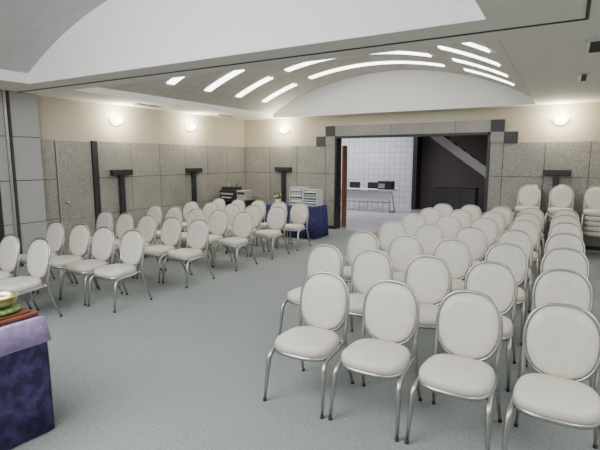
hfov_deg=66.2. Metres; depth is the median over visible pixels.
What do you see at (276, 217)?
banquet chair
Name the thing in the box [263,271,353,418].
banquet chair
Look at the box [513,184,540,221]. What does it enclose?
chairs
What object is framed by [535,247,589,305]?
banquet chair
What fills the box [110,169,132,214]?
pilaster
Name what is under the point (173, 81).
lights
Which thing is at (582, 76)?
ceiling vent
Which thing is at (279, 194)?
potted flowers
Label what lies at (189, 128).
wall sconce
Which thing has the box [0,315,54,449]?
tablecloth
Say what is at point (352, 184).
office chair
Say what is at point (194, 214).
banquet chair
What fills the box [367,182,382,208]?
office chair
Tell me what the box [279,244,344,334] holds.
banquet chair
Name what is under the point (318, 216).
table
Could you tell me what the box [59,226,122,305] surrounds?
banquet chair
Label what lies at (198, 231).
banquet chair
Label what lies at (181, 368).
floor
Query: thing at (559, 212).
banquet chair
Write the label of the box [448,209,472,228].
banquet chair
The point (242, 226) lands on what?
banquet chair
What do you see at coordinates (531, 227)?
banquet chair
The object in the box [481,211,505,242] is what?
banquet chair
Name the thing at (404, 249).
banquet chair
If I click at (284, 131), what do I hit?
wall sconce
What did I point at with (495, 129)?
trim
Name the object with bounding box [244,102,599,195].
wall
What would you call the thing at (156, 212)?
banquet chair
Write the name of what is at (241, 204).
banquet chair
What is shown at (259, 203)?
banquet chair
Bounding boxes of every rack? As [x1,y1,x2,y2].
[289,187,308,204]
[303,189,322,205]
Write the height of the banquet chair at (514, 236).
0.884 m
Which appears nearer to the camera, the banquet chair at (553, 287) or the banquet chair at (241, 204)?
the banquet chair at (553, 287)
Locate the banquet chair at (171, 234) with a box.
[136,217,185,282]
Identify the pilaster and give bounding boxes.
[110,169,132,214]
[185,168,202,202]
[274,167,291,202]
[543,170,570,187]
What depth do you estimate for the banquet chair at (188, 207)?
9.62 m
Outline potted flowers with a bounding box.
[273,192,280,202]
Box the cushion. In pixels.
[0,303,20,316]
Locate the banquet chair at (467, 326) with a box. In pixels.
[405,290,502,449]
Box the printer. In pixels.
[220,183,241,199]
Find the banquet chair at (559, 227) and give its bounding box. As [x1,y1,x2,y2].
[547,222,582,244]
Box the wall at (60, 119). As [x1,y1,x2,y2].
[37,96,244,218]
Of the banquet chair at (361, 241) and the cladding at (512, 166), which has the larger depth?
the cladding at (512, 166)
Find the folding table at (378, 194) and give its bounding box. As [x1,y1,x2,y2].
[341,187,398,212]
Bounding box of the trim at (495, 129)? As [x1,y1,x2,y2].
[316,119,517,228]
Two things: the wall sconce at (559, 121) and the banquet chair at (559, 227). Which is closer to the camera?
the banquet chair at (559, 227)
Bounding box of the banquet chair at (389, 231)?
[378,221,406,256]
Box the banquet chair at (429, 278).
[402,255,451,353]
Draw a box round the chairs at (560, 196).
[544,185,574,247]
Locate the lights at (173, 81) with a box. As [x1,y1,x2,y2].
[167,42,513,101]
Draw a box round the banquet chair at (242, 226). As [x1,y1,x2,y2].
[213,212,256,270]
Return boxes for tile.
[341,137,412,208]
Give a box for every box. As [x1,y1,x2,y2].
[237,190,251,199]
[378,181,394,189]
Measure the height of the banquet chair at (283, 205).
0.884 m
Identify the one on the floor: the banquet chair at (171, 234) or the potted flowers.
the banquet chair at (171, 234)
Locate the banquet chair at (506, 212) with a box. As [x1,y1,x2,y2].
[491,206,512,233]
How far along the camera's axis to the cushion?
2.81 m
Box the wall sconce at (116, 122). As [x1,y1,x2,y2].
[110,119,122,125]
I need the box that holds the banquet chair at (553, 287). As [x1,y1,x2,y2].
[517,269,595,389]
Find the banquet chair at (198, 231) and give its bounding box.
[162,219,214,287]
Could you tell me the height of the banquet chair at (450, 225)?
0.884 m
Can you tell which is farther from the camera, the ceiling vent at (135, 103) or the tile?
the tile
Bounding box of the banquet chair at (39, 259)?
[0,238,61,316]
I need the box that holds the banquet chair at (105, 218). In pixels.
[89,211,118,262]
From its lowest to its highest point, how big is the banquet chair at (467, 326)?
0.884 m
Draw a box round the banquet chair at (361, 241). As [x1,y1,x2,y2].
[343,231,379,285]
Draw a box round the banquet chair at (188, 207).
[182,201,198,244]
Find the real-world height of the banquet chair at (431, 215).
0.884 m
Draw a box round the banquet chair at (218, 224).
[190,210,232,266]
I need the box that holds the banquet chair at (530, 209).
[519,207,544,257]
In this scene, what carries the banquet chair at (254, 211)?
on the floor
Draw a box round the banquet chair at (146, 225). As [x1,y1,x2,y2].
[113,215,161,277]
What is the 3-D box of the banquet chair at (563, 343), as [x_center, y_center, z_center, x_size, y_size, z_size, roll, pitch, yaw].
[1.475,0.946,2.638,0.496,0.884,0.586,5,9,31]
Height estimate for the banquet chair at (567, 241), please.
0.884 m
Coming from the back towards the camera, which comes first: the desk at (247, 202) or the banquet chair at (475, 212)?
the desk at (247, 202)
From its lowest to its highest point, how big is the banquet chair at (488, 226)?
0.884 m
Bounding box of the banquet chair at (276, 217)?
[250,206,288,259]
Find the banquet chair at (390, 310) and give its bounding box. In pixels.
[328,279,421,441]
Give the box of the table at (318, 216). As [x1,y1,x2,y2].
[263,202,328,238]
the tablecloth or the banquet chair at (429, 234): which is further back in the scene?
the banquet chair at (429, 234)
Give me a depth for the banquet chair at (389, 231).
6.55 m
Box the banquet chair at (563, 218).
[549,215,580,231]
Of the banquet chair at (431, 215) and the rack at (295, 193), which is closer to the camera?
the banquet chair at (431, 215)
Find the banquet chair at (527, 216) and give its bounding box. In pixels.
[514,213,541,273]
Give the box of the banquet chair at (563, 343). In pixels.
[501,303,599,449]
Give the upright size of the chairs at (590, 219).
1.264 m
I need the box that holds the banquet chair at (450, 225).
[435,215,461,240]
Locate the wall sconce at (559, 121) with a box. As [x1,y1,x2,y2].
[553,118,568,124]
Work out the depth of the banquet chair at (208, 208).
9.35 m
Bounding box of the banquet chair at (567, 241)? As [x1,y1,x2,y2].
[536,233,585,285]
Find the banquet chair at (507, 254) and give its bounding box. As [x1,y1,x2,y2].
[484,243,528,345]
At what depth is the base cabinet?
13.06 m
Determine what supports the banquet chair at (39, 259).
on the floor
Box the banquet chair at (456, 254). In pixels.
[433,238,472,295]
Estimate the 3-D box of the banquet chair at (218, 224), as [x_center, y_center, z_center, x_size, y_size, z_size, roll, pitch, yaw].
[-1.521,0.204,7.852,0.496,0.884,0.586,4,9,28]
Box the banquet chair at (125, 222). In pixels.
[109,213,139,266]
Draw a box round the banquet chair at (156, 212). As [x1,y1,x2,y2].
[135,205,162,243]
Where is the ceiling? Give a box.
[0,0,599,119]
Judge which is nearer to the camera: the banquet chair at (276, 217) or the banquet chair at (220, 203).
the banquet chair at (276, 217)
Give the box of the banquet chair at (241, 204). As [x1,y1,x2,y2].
[231,199,244,235]
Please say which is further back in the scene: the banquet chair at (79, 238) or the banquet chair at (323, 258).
the banquet chair at (79, 238)
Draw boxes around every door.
[54,141,95,254]
[341,146,346,226]
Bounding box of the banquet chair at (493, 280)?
[446,261,517,391]
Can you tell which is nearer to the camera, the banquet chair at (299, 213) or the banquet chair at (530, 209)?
the banquet chair at (530, 209)
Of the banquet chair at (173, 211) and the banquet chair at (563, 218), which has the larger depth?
the banquet chair at (173, 211)
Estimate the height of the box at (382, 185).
0.280 m
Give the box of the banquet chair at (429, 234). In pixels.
[414,223,444,257]
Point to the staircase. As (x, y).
(444, 141)
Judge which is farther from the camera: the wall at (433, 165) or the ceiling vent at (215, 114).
the wall at (433, 165)
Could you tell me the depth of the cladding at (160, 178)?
9.97 m
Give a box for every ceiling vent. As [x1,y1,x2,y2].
[133,103,160,107]
[215,114,234,116]
[578,72,589,81]
[585,38,599,52]
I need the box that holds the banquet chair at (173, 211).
[145,207,184,258]
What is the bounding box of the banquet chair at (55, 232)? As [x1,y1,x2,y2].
[14,221,72,292]
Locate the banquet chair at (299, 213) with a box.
[276,203,310,250]
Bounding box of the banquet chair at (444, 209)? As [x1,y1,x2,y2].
[434,203,452,216]
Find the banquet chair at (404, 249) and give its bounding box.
[388,234,423,285]
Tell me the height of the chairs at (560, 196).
1.264 m
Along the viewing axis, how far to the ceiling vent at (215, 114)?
11.08 m
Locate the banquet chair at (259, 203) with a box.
[251,200,268,245]
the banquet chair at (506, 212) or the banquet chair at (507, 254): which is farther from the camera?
the banquet chair at (506, 212)
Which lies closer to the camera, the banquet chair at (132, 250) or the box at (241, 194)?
the banquet chair at (132, 250)
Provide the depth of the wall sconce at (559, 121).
8.90 m
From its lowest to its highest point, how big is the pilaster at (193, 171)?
1.550 m
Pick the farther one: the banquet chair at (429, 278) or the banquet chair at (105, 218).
the banquet chair at (105, 218)
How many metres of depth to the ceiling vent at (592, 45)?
4.29 m
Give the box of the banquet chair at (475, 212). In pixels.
[460,205,481,221]
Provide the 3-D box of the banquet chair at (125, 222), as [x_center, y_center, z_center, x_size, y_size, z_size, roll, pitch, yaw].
[-2.996,0.265,7.421,0.496,0.884,0.586,5,9,31]
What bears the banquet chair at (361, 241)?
on the floor
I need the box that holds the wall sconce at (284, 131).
[279,129,288,133]
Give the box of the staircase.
[431,136,485,177]
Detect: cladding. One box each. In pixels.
[0,139,244,255]
[245,141,599,246]
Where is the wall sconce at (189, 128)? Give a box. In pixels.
[186,126,195,130]
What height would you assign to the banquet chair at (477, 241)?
0.884 m
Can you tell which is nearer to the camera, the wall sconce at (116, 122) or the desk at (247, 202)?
the wall sconce at (116, 122)
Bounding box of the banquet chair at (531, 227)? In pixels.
[508,219,539,278]
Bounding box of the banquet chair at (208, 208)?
[185,202,217,250]
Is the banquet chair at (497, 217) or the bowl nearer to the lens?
the bowl
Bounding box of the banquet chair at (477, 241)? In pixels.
[454,226,487,268]
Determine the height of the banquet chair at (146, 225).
0.884 m
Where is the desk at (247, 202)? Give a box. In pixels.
[221,199,256,207]
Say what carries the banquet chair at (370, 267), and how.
on the floor
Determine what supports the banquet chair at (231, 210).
on the floor
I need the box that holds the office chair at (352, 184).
[349,182,359,207]
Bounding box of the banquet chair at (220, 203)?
[212,198,225,211]
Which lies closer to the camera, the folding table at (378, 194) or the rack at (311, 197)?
the rack at (311, 197)
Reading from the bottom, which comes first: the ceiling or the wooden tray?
the wooden tray
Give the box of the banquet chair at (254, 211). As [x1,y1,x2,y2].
[226,205,264,256]
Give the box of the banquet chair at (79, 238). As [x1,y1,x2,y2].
[37,223,97,297]
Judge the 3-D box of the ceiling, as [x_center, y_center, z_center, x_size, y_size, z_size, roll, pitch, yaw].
[0.294,-2.127,3.899,12.050,0.988,13.500,5,9,30]
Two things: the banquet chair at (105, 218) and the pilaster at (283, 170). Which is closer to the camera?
the banquet chair at (105, 218)
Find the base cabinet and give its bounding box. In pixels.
[432,187,478,210]
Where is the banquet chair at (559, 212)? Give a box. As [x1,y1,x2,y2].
[551,209,579,225]
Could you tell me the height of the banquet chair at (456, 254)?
0.884 m
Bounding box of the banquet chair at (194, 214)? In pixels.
[167,208,209,262]
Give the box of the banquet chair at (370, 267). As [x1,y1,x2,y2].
[330,249,393,331]
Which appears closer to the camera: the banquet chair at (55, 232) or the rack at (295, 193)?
the banquet chair at (55, 232)
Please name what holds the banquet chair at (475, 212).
on the floor
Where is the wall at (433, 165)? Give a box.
[411,135,487,210]
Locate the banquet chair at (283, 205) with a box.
[256,201,289,247]
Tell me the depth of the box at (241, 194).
11.51 m
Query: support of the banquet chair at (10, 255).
on the floor
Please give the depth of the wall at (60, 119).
9.43 m
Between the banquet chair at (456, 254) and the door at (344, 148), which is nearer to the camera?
the banquet chair at (456, 254)
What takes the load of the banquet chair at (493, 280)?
on the floor
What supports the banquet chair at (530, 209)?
on the floor
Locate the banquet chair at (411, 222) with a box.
[402,213,426,237]
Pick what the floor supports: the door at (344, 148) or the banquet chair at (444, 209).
the banquet chair at (444, 209)
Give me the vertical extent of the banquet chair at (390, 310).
0.884 m
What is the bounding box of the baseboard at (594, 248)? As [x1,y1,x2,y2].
[261,220,599,250]
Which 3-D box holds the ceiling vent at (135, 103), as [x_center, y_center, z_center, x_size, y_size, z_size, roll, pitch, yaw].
[-3.022,-2.366,9.123,0.120,0.026,0.600,5,9,30]
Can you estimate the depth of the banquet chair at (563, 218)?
7.28 m
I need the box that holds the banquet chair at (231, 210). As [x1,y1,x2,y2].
[209,204,243,252]
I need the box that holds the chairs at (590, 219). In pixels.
[581,186,599,238]
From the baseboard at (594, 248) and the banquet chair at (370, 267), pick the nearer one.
the banquet chair at (370, 267)
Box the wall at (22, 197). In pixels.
[0,90,46,266]
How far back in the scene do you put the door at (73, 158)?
8.44 m
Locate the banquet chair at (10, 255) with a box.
[0,234,31,308]
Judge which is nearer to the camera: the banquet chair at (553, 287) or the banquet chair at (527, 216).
the banquet chair at (553, 287)
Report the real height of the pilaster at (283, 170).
1.550 m
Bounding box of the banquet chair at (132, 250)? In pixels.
[87,229,151,312]
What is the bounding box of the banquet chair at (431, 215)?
[420,208,441,225]
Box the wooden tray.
[0,307,37,325]
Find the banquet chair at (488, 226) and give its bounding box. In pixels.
[459,217,498,278]
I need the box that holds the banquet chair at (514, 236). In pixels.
[496,229,533,312]
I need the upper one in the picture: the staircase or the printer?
the staircase
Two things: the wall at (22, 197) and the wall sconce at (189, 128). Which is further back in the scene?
the wall sconce at (189, 128)
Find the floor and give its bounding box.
[0,205,599,449]
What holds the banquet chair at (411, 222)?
on the floor
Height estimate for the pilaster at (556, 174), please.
1.550 m
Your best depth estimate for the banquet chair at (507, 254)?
4.75 m
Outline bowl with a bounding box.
[0,291,18,308]
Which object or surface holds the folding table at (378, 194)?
on the floor

